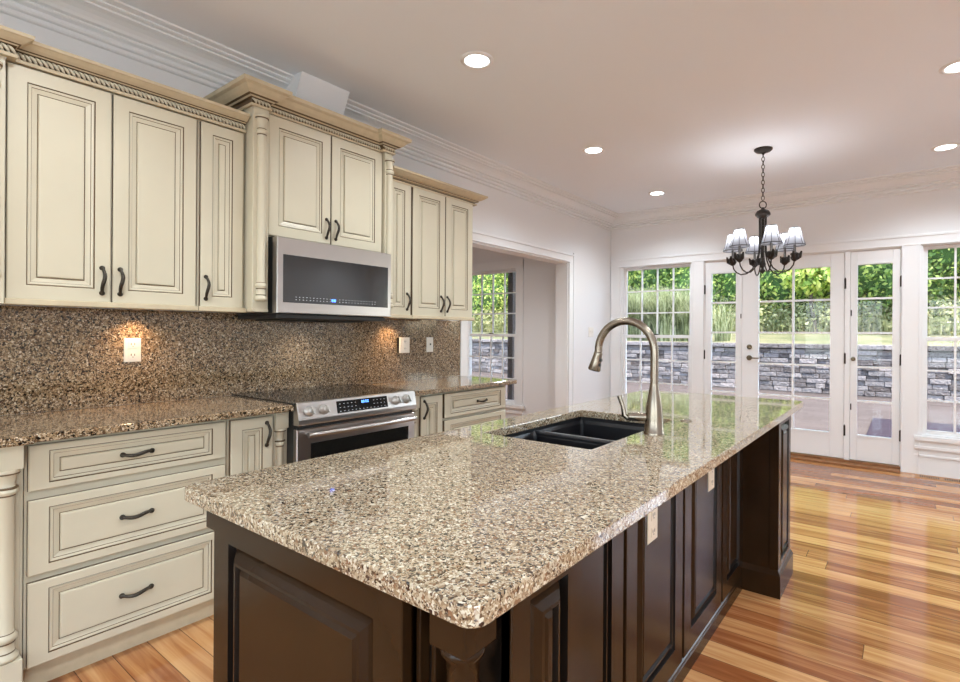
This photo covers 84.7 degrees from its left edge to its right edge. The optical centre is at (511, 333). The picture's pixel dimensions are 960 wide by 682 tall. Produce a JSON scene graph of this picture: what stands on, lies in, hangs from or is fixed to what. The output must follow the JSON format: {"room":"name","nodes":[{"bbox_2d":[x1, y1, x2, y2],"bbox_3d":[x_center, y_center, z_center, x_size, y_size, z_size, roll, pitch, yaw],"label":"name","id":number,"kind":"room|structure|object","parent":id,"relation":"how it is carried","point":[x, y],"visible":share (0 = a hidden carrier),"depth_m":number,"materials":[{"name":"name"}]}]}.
{"room":"kitchen","nodes":[
{"label":"kitchen","id":0,"kind":"room"},
{"bbox_2d":[0,12,610,415],"bbox_3d":[-1.671,-0.118,2.923,0.142,2.750,9.870,0,0,37],"label":"wall","id":1,"kind":"structure","parent":0,"point":[502,214],"depth_m":5.47,"materials":[{"name":"white paint"}]},
{"bbox_2d":[0,55,4,303],"bbox_3d":[-2.235,-0.568,1.726,0.387,0.914,0.775,0,0,37],"label":"upper cabinet","id":2,"kind":"object","parent":1,"relation":"attached to","point":[2,58],"visible":1,"depth_m":1.94,"materials":[{"name":"beige paint"}]},
{"bbox_2d":[0,25,249,133],"bbox_3d":[-1.828,-1.065,1.983,0.108,0.085,1.672,0,0,36],"label":"crown molding","id":3,"kind":"structure","parent":2,"relation":"attached to","point":[20,48],"depth_m":2.20,"materials":[{"name":"beige wood"}]},
{"bbox_2d":[3,61,197,310],"bbox_3d":[-1.807,-0.566,2.312,0.367,0.914,0.670,0,0,37],"label":"upper cabinet","id":4,"kind":"object","parent":1,"relation":"attached to","point":[100,193],"visible":0.99,"depth_m":2.18,"materials":[{"name":"beige paint"}]},
{"bbox_2d":[196,120,245,312],"bbox_3d":[-1.538,-0.564,2.671,0.367,0.914,0.221,0,0,37],"label":"upper cabinet","id":5,"kind":"object","parent":1,"relation":"attached to","point":[220,150],"visible":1,"depth_m":2.58,"materials":[{"name":"beige paint"}]},
{"bbox_2d":[0,305,459,414],"bbox_3d":[-1.787,0.114,2.640,0.011,0.458,4.480,0,0,37],"label":"backsplash","id":6,"kind":"structure","parent":1,"relation":"attached to","point":[52,358],"depth_m":2.74,"materials":[{"name":"brown stone"}]},
{"bbox_2d":[124,338,140,361],"bbox_3d":[-1.842,0.080,2.550,0.009,0.116,0.070,0,0,37],"label":"outlet","id":7,"kind":"object","parent":6,"relation":"attached to","point":[132,346],"visible":1,"depth_m":2.55,"materials":[{"name":"white plastic"}]},
{"bbox_2d":[129,342,136,347],"bbox_3d":[-1.842,0.054,2.550,0.009,0.030,0.034,0,0,37],"label":"socket","id":8,"kind":"object","parent":7,"relation":"attached to","point":[131,344],"depth_m":2.55,"materials":[{"name":"white plastic"}]},
{"bbox_2d":[129,352,136,358],"bbox_3d":[-1.842,0.106,2.550,0.009,0.030,0.034,0,0,37],"label":"socket","id":9,"kind":"object","parent":7,"relation":"attached to","point":[132,355],"depth_m":2.55,"materials":[{"name":"white plastic"}]},
{"bbox_2d":[397,337,409,352],"bbox_3d":[-0.808,0.087,3.906,0.037,0.116,0.098,0,0,37],"label":"outlet","id":10,"kind":"object","parent":6,"relation":"attached to","point":[403,343],"visible":1,"depth_m":3.89,"materials":[{"name":"white plastic"}]},
{"bbox_2d":[426,337,432,351],"bbox_3d":[-0.646,0.088,4.142,0.012,0.116,0.070,0,0,37],"label":"outlet","id":11,"kind":"object","parent":6,"relation":"attached to","point":[429,340],"visible":1,"depth_m":4.14,"materials":[{"name":"white plastic"}]},
{"bbox_2d":[203,73,411,316],"bbox_3d":[-1.156,-0.679,3.089,0.476,1.137,1.068,0,0,37],"label":"upper cabinet","id":12,"kind":"object","parent":1,"relation":"attached to","point":[301,182],"depth_m":2.89,"materials":[{"name":"beige paint"}]},
{"bbox_2d":[236,236,390,322],"bbox_3d":[-1.151,-0.286,3.109,0.441,0.434,0.742,0,0,37],"label":"microwave","id":13,"kind":"object","parent":12,"relation":"in","point":[308,281],"visible":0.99,"depth_m":2.91,"materials":[{"name":"grey metal"}]},
{"bbox_2d":[286,71,349,114],"bbox_3d":[-1.205,-1.360,3.192,0.268,0.260,0.320,0,0,37],"label":"cover","id":14,"kind":"object","parent":1,"relation":"attached to","point":[307,87],"depth_m":3.11,"materials":[{"name":"white paint"}]},
{"bbox_2d":[383,181,411,318],"bbox_3d":[-0.865,-0.559,3.569,0.367,0.914,0.218,0,0,37],"label":"upper cabinet","id":15,"kind":"object","parent":1,"relation":"attached to","point":[401,213],"visible":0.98,"depth_m":3.50,"materials":[{"name":"beige paint"}]},
{"bbox_2d":[410,187,473,320],"bbox_3d":[-0.606,-0.558,3.914,0.367,0.914,0.639,0,0,37],"label":"upper cabinet","id":16,"kind":"object","parent":1,"relation":"attached to","point":[441,226],"visible":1,"depth_m":3.79,"materials":[{"name":"beige paint"}]},
{"bbox_2d":[393,165,487,205],"bbox_3d":[-0.629,-1.036,3.853,0.398,0.076,0.945,0,0,37],"label":"crown molding","id":17,"kind":"structure","parent":16,"relation":"attached to","point":[401,175],"depth_m":3.70,"materials":[{"name":"beige wood"}]},
{"bbox_2d":[0,0,959,230],"bbox_3d":[0.629,-1.398,1.110,5.700,0.160,9.720,0,0,37],"label":"trim","id":18,"kind":"structure","parent":1,"relation":"attached to","point":[118,27],"depth_m":3.90,"materials":[{"name":"white wood"}]},
{"bbox_2d":[459,230,574,407],"bbox_3d":[0.068,0.178,5.230,0.174,2.180,1.890,0,0,37],"label":"trim","id":19,"kind":"structure","parent":1,"relation":"attached to","point":[565,262],"depth_m":5.85,"materials":[{"name":"white wood"}]},
{"bbox_2d":[589,327,593,336],"bbox_3d":[0.950,-0.016,6.288,0.012,0.116,0.115,0,0,37],"label":"light switch","id":20,"kind":"object","parent":1,"relation":"attached to","point":[591,329],"visible":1,"depth_m":6.29,"materials":[{"name":"white plastic"}]},
{"bbox_2d":[47,459,959,681],"bbox_3d":[-0.648,1.324,2.055,9.150,0.120,10.020,0,0,37],"label":"floor","id":21,"kind":"structure","parent":0,"point":[872,592],"depth_m":2.45,"materials":[{"name":"brown wood"}]},
{"bbox_2d":[0,445,23,681],"bbox_3d":[-2.253,0.812,1.492,0.629,0.883,1.190,0,0,37],"label":"base cabinet","id":22,"kind":"object","parent":21,"relation":"on","point":[11,458],"visible":0.94,"depth_m":1.76,"materials":[{"name":"beige paint"}]},
{"bbox_2d":[0,395,293,447],"bbox_3d":[-1.948,0.356,1.872,0.656,0.030,2.158,0,0,37],"label":"countertop","id":23,"kind":"structure","parent":22,"relation":"on","point":[26,428],"depth_m":2.18,"materials":[{"name":"brown stone"}]},
{"bbox_2d":[22,419,225,681],"bbox_3d":[-1.693,0.816,2.241,0.625,0.883,0.674,0,0,37],"label":"base cabinet","id":24,"kind":"object","parent":21,"relation":"on","point":[116,558],"visible":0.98,"depth_m":2.01,"materials":[{"name":"beige paint"}]},
{"bbox_2d":[226,412,288,475],"bbox_3d":[-1.403,0.818,2.629,0.625,0.883,0.288,0,0,37],"label":"base cabinet","id":25,"kind":"object","parent":21,"relation":"on","point":[258,442],"visible":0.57,"depth_m":2.46,"materials":[{"name":"beige paint"}]},
{"bbox_2d":[232,384,416,463],"bbox_3d":[-1.044,0.799,3.025,0.718,0.924,0.788,0,0,37],"label":"range","id":26,"kind":"object","parent":21,"relation":"on","point":[330,419],"visible":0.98,"depth_m":2.81,"materials":[{"name":"grey metal"}]},
{"bbox_2d":[232,384,414,404],"bbox_3d":[-1.074,0.343,3.049,0.638,0.008,0.788,0,0,37],"label":"cooktop","id":27,"kind":"object","parent":26,"relation":"in","point":[342,393],"depth_m":2.94,"materials":[{"name":"black glass"}]},
{"bbox_2d":[412,393,441,436],"bbox_3d":[-0.759,0.822,3.487,0.625,0.883,0.290,0,0,37],"label":"base cabinet","id":28,"kind":"object","parent":21,"relation":"on","point":[428,411],"visible":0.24,"depth_m":3.33,"materials":[{"name":"beige paint"}]},
{"bbox_2d":[441,385,505,431],"bbox_3d":[-0.463,0.824,3.881,0.625,0.883,0.690,0,0,37],"label":"base cabinet","id":29,"kind":"object","parent":21,"relation":"on","point":[463,408],"visible":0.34,"depth_m":3.68,"materials":[{"name":"beige paint"}]},
{"bbox_2d":[360,375,516,395],"bbox_3d":[-0.527,0.366,3.789,0.628,0.030,1.049,0,0,37],"label":"countertop","id":30,"kind":"structure","parent":29,"relation":"on","point":[424,386],"depth_m":3.68,"materials":[{"name":"brown stone"}]},
{"bbox_2d":[206,416,792,681],"bbox_3d":[0.388,0.829,2.016,0.839,0.883,2.595,0,0,37],"label":"kitchen island","id":31,"kind":"object","parent":21,"relation":"on","point":[630,610],"visible":0.52,"depth_m":1.17,"materials":[{"name":"brown wood"}]},
{"bbox_2d":[185,390,802,628],"bbox_3d":[0.405,0.372,2.015,0.892,0.031,2.697,0,0,37],"label":"island countertop","id":32,"kind":"structure","parent":31,"relation":"on","point":[460,526],"depth_m":1.14,"materials":[{"name":"stone"}]},
{"bbox_2d":[505,417,644,448],"bbox_3d":[0.280,0.498,2.023,0.485,0.223,0.773,0,0,37],"label":"sink","id":33,"kind":"object","parent":32,"relation":"in","point":[579,432],"visible":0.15,"depth_m":2.29,"materials":[{"name":"black"}]},
{"bbox_2d":[588,317,663,435],"bbox_3d":[0.410,0.148,1.930,0.298,0.417,0.091,0,0,37],"label":"faucet","id":34,"kind":"object","parent":32,"relation":"on","point":[652,417],"visible":1,"depth_m":1.86,"materials":[{"name":"silver metal"}]},
{"bbox_2d":[680,419,691,421],"bbox_3d":[0.713,0.354,2.151,0.048,0.008,0.048,0,0,37],"label":"switch","id":35,"kind":"object","parent":32,"relation":"on","point":[683,420],"visible":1,"depth_m":2.13,"materials":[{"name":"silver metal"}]},
{"bbox_2d":[647,507,657,544],"bbox_3d":[0.450,0.607,1.681,0.009,0.116,0.078,0,0,37],"label":"outlet","id":36,"kind":"object","parent":31,"relation":"attached to","point":[652,517],"visible":0.91,"depth_m":1.67,"materials":[{"name":"beige plastic"}]},
{"bbox_2d":[651,509,655,520],"bbox_3d":[0.451,0.581,1.681,0.009,0.030,0.034,0,0,37],"label":"socket","id":37,"kind":"object","parent":36,"relation":"attached to","point":[653,514],"depth_m":1.68,"materials":[{"name":"beige plastic"}]},
{"bbox_2d":[651,525,655,537],"bbox_3d":[0.450,0.633,1.681,0.009,0.030,0.034,0,0,37],"label":"socket","id":38,"kind":"object","parent":36,"relation":"attached to","point":[653,527],"depth_m":1.68,"materials":[{"name":"beige plastic"}]},
{"bbox_2d":[708,469,713,491],"bbox_3d":[0.830,0.593,2.187,0.009,0.116,0.078,0,0,37],"label":"outlet","id":39,"kind":"object","parent":31,"relation":"attached to","point":[711,473],"visible":0.71,"depth_m":2.17,"materials":[{"name":"beige plastic"}]},
{"bbox_2d":[915,474,959,482],"bbox_3d":[3.936,1.291,4.560,0.697,0.005,0.120,0,0,37],"label":"floor vent","id":40,"kind":"object","parent":21,"relation":"in","point":[916,475],"visible":1,"depth_m":4.67,"materials":[{"name":"brown wood"}]},
{"bbox_2d":[472,247,555,418],"bbox_3d":[-0.494,-0.110,7.241,3.158,2.750,0.150,0,0,37],"label":"wall","id":41,"kind":"structure","parent":0,"point":[539,314],"depth_m":6.54,"materials":[{"name":"white paint"}]},
{"bbox_2d":[469,268,515,404],"bbox_3d":[-0.259,0.031,7.058,0.895,1.760,0.140,0,0,37],"label":"window","id":42,"kind":"structure","parent":41,"relation":"in","point":[507,401],"depth_m":7.03,"materials":[{"name":"white wood"}]},
{"bbox_2d":[472,259,524,414],"bbox_3d":[-0.485,0.160,7.130,3.008,2.210,0.075,0,0,37],"label":"trim","id":43,"kind":"structure","parent":41,"relation":"attached to","point":[518,408],"depth_m":6.70,"materials":[{"name":"white wood"}]},
{"bbox_2d":[119,0,959,212],"bbox_3d":[-0.345,-1.544,1.560,10.200,0.120,11.670,0,0,37],"label":"ceiling","id":44,"kind":"structure","parent":0,"point":[679,97],"depth_m":3.03,"materials":[{"name":"white paint"}]},
{"bbox_2d":[460,51,493,68],"bbox_3d":[-0.190,-1.479,2.850,0.184,0.008,0.184,0,0,37],"label":"recessed light","id":45,"kind":"object","parent":44,"relation":"in","point":[472,59],"visible":1,"depth_m":2.84,"materials":[{"name":"white"}]},
{"bbox_2d":[582,146,604,153],"bbox_3d":[0.656,-1.474,4.228,0.184,0.008,0.184,0,0,37],"label":"recessed light","id":46,"kind":"object","parent":44,"relation":"in","point":[591,149],"visible":1,"depth_m":4.22,"materials":[{"name":"white"}]},
{"bbox_2d":[648,191,665,195],"bbox_3d":[1.520,-1.468,5.505,0.184,0.008,0.184,0,0,37],"label":"recessed light","id":47,"kind":"object","parent":44,"relation":"in","point":[653,193],"visible":1,"depth_m":5.51,"materials":[{"name":"white"}]},
{"bbox_2d":[723,146,805,275],"bbox_3d":[1.997,-0.972,4.182,0.610,0.995,0.561,0,0,37],"label":"chandelier","id":48,"kind":"object","parent":44,"relation":"hanging from","point":[769,235],"visible":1,"depth_m":4.14,"materials":[{"name":"black metal"}]},
{"bbox_2d":[931,143,959,150],"bbox_3d":[3.394,-1.456,4.112,0.184,0.008,0.184,0,0,37],"label":"recessed light","id":49,"kind":"object","parent":44,"relation":"in","point":[948,146],"visible":1,"depth_m":4.10,"materials":[{"name":"white"}]},
{"bbox_2d":[939,59,959,74],"bbox_3d":[2.456,-1.462,2.878,0.184,0.008,0.184,0,0,37],"label":"recessed light","id":50,"kind":"object","parent":44,"relation":"in","point":[953,67],"visible":1,"depth_m":2.90,"materials":[{"name":"white"}]},
{"bbox_2d":[610,188,959,437],"bbox_3d":[3.642,-0.084,5.012,5.850,2.750,0.150,0,0,37],"label":"wall","id":51,"kind":"structure","parent":0,"point":[939,210],"depth_m":5.32,"materials":[{"name":"white paint"}]},
{"bbox_2d":[621,262,691,394],"bbox_3d":[1.771,0.044,6.410,0.890,1.760,0.140,0,0,37],"label":"window","id":52,"kind":"structure","parent":51,"relation":"in","point":[624,271],"depth_m":6.48,"materials":[{"name":"white wood"}]},
{"bbox_2d":[704,261,740,395],"bbox_3d":[2.370,0.211,5.908,0.406,2.041,0.066,0,0,37],"label":"door","id":53,"kind":"structure","parent":51,"relation":"in","point":[722,267],"depth_m":5.95,"materials":[{"name":"white wood"}]},
{"bbox_2d":[610,230,959,478],"bbox_3d":[2.908,0.183,5.459,4.132,2.207,0.075,0,0,37],"label":"trim","id":54,"kind":"structure","parent":51,"relation":"attached to","point":[924,455],"depth_m":4.89,"materials":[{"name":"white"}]},
{"bbox_2d":[742,252,845,457],"bbox_3d":[2.901,0.214,5.481,0.988,2.041,0.113,0,0,37],"label":"door","id":55,"kind":"structure","parent":51,"relation":"in","point":[830,443],"depth_m":5.38,"materials":[{"name":"white wood"}]},
{"bbox_2d":[791,452,899,472],"bbox_3d":[2.927,1.264,5.480,1.813,0.045,0.250,0,0,37],"label":"trim","id":56,"kind":"structure","parent":51,"relation":"attached to","point":[794,455],"depth_m":5.14,"materials":[{"name":"brown wood"}]},
{"bbox_2d":[850,248,901,464],"bbox_3d":[3.497,0.218,5.054,0.408,2.041,0.080,0,0,37],"label":"door","id":57,"kind":"structure","parent":51,"relation":"in","point":[877,449],"depth_m":5.04,"materials":[{"name":"white wood"}]},
{"bbox_2d":[920,242,959,438],"bbox_3d":[4.154,0.060,4.621,0.890,1.760,0.140,0,0,37],"label":"window","id":58,"kind":"structure","parent":51,"relation":"in","point":[924,308],"depth_m":4.82,"materials":[{"name":"white wood"}]},
{"label":"outside","id":59,"kind":"structure","parent":0,"visible":0},
{"bbox_2d":[472,371,959,434],"bbox_3d":[2.918,1.407,10.600,30.000,0.100,7.930,0,0,37],"label":"patio","id":60,"kind":"structure","parent":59,"point":[814,413],"depth_m":9.54,"materials":[{"name":"grey stone"}]},
{"bbox_2d":[472,373,959,406],"bbox_3d":[4.652,1.366,12.911,30.000,0.004,0.250,0,0,37],"label":"band","id":61,"kind":"object","parent":60,"relation":"on","point":[472,373],"depth_m":11.82,"materials":[{"name":"grey stone"}]},
{"bbox_2d":[472,339,959,400],"bbox_3d":[5.436,0.805,13.595,30.426,1.135,0.520,0,0,37],"label":"wall","id":62,"kind":"structure","parent":60,"relation":"on","point":[809,379],"depth_m":12.52,"materials":[{"name":"stone"}]},
{"bbox_2d":[866,418,959,437],"bbox_3d":[6.146,1.370,6.571,2.800,0.015,2.700,0,0,37],"label":"mat","id":63,"kind":"object","parent":60,"relation":"on","point":[880,427],"visible":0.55,"depth_m":7.58,"materials":[{"name":"fabric"}]},
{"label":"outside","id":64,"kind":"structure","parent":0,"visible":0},
{"bbox_2d":[472,324,959,345],"bbox_3d":[9.835,-0.164,23.138,62.000,0.966,20.000,0,0,37],"label":"lawn","id":65,"kind":"structure","parent":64,"point":[863,339],"depth_m":15.35,"materials":[{"name":"green plant"}]},
{"bbox_2d":[472,307,507,331],"bbox_3d":[-1.505,-0.691,29.638,3.046,1.618,1.904,0,0,37],"label":"dry bush","id":66,"kind":"object","parent":65,"relation":"on","point":[487,328],"visible":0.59,"depth_m":29.45,"materials":[{"name":"green plant"}]},
{"bbox_2d":[472,273,507,321],"bbox_3d":[-0.771,-6.887,32.879,4.983,13.333,5.318,0,0,-16],"label":"tree","id":67,"kind":"object","parent":65,"relation":"on","point":[498,278],"visible":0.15,"depth_m":30.81,"materials":[{"name":"green plant"}]},
{"bbox_2d":[491,307,507,332],"bbox_3d":[0.176,-0.669,27.704,2.984,1.610,1.781,0,0,37],"label":"dry bush","id":68,"kind":"object","parent":65,"relation":"on","point":[500,322],"visible":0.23,"depth_m":27.98,"materials":[{"name":"green plant"}]},
{"bbox_2d":[628,271,640,296],"bbox_3d":[6.502,-6.697,27.061,5.497,13.092,6.420,0,0,-2],"label":"tree","id":69,"kind":"object","parent":65,"relation":"on","point":[629,272],"visible":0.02,"depth_m":24.57,"materials":[{"name":"green plant"}]},
{"bbox_2d":[627,286,676,339],"bbox_3d":[3.913,-0.634,17.338,2.820,1.756,2.936,0,0,37],"label":"ornamental grass","id":70,"kind":"object","parent":65,"relation":"on","point":[632,330],"depth_m":16.96,"materials":[{"name":"green plant"}]},
{"bbox_2d":[628,285,688,339],"bbox_3d":[4.561,-0.643,17.243,2.863,1.756,2.774,0,0,37],"label":"ornamental grass","id":71,"kind":"object","parent":65,"relation":"on","point":[647,323],"depth_m":16.86,"materials":[{"name":"green plant"}]},
{"bbox_2d":[630,283,689,340],"bbox_3d":[4.845,-0.626,16.746,2.486,1.756,2.745,0,0,-18],"label":"ornamental grass","id":72,"kind":"object","parent":65,"relation":"on","point":[664,319],"depth_m":16.26,"materials":[{"name":"green plant"}]},
{"bbox_2d":[628,267,734,318],"bbox_3d":[7.801,-6.824,24.521,5.288,13.452,5.596,0,0,13],"label":"tree","id":73,"kind":"object","parent":65,"relation":"on","point":[682,274],"visible":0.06,"depth_m":23.03,"materials":[{"name":"green plant"}]},
{"bbox_2d":[650,284,723,340],"bbox_3d":[5.409,-0.633,16.447,2.592,1.756,2.898,0,0,37],"label":"ornamental grass","id":74,"kind":"object","parent":65,"relation":"on","point":[682,328],"depth_m":16.13,"materials":[{"name":"green plant"}]},
{"bbox_2d":[712,304,729,331],"bbox_3d":[7.506,-0.589,21.684,3.118,1.595,1.814,0,0,37],"label":"dry bush","id":75,"kind":"object","parent":65,"relation":"on","point":[713,326],"visible":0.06,"depth_m":20.95,"materials":[{"name":"green plant"}]},
{"bbox_2d":[712,296,735,340],"bbox_3d":[6.209,-0.448,15.754,1.851,1.404,1.955,0,0,0],"label":"ornamental grass","id":76,"kind":"object","parent":65,"relation":"on","point":[724,336],"depth_m":15.51,"materials":[{"name":"green plant"}]},
{"bbox_2d":[713,272,774,317],"bbox_3d":[9.984,-7.225,23.498,5.294,14.236,5.536,0,0,37],"label":"tree","id":77,"kind":"object","parent":65,"relation":"on","point":[731,277],"visible":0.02,"depth_m":21.54,"materials":[{"name":"green plant"}]},
{"bbox_2d":[721,300,795,331],"bbox_3d":[9.534,-0.591,20.734,3.063,1.611,1.724,0,0,37],"label":"dry bush","id":78,"kind":"object","parent":65,"relation":"on","point":[761,313],"visible":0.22,"depth_m":20.15,"materials":[{"name":"green plant"}]},
{"bbox_2d":[760,268,829,328],"bbox_3d":[11.852,-6.872,21.044,6.066,13.645,4.763,0,0,43],"label":"tree","id":79,"kind":"object","parent":65,"relation":"on","point":[771,282],"visible":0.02,"depth_m":20.23,"materials":[{"name":"green plant"}]},
{"bbox_2d":[733,302,869,325],"bbox_3d":[15.784,-2.008,28.535,11.108,5.221,3.229,0,0,37],"label":"thicket","id":80,"kind":"object","parent":65,"relation":"on","point":[771,302],"visible":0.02,"depth_m":28.85,"materials":[{"name":"green plant"}]},
{"bbox_2d":[778,267,829,331],"bbox_3d":[10.711,-1.438,18.803,2.149,3.071,1.790,0,0,37],"label":"tree","id":81,"kind":"object","parent":65,"relation":"on","point":[807,286],"visible":0.48,"depth_m":18.63,"materials":[{"name":"green plant"}]},
{"bbox_2d":[768,296,860,331],"bbox_3d":[10.888,-0.583,19.064,2.965,1.605,1.945,0,0,37],"label":"dry bush","id":82,"kind":"object","parent":65,"relation":"on","point":[806,322],"visible":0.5,"depth_m":19.12,"materials":[{"name":"green plant"}]},
{"bbox_2d":[798,268,879,329],"bbox_3d":[13.656,-6.889,20.392,5.763,13.657,5.536,0,0,34],"label":"tree","id":83,"kind":"object","parent":65,"relation":"on","point":[826,295],"visible":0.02,"depth_m":19.12,"materials":[{"name":"green plant"}]},
{"bbox_2d":[815,295,891,331],"bbox_3d":[12.419,-0.572,18.728,3.130,1.614,1.856,0,0,37],"label":"dry bush","id":84,"kind":"object","parent":65,"relation":"on","point":[878,323],"visible":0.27,"depth_m":18.35,"materials":[{"name":"green plant"}]},
{"bbox_2d":[858,248,959,317],"bbox_3d":[14.334,-7.209,18.352,5.248,14.396,5.709,0,0,-36],"label":"tree","id":85,"kind":"object","parent":65,"relation":"on","point":[876,280],"visible":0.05,"depth_m":17.51,"materials":[{"name":"green plant"}]},
{"bbox_2d":[865,271,959,324],"bbox_3d":[21.357,-1.985,24.327,11.148,5.334,3.239,0,0,37],"label":"thicket","id":86,"kind":"object","parent":65,"relation":"on","point":[947,281],"visible":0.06,"depth_m":24.27,"materials":[{"name":"green plant"}]},
{"bbox_2d":[877,292,959,334],"bbox_3d":[13.758,-0.551,17.177,3.029,1.625,1.890,0,0,37],"label":"dry bush","id":87,"kind":"object","parent":65,"relation":"on","point":[932,321],"visible":0.44,"depth_m":16.89,"materials":[{"name":"green plant"}]},
{"bbox_2d":[942,266,959,302],"bbox_3d":[16.964,-7.164,17.544,5.725,14.248,5.690,0,0,25],"label":"tree","id":88,"kind":"object","parent":65,"relation":"on","point":[958,274],"visible":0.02,"depth_m":17.68,"materials":[{"name":"green plant"}]},
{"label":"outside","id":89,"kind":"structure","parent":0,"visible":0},
{"bbox_2d":[507,272,515,399],"bbox_3d":[-0.001,-0.072,7.202,0.083,2.820,0.080,0,0,37],"label":"porch post","id":90,"kind":"object","parent":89,"point":[511,276],"visible":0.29,"depth_m":7.17,"materials":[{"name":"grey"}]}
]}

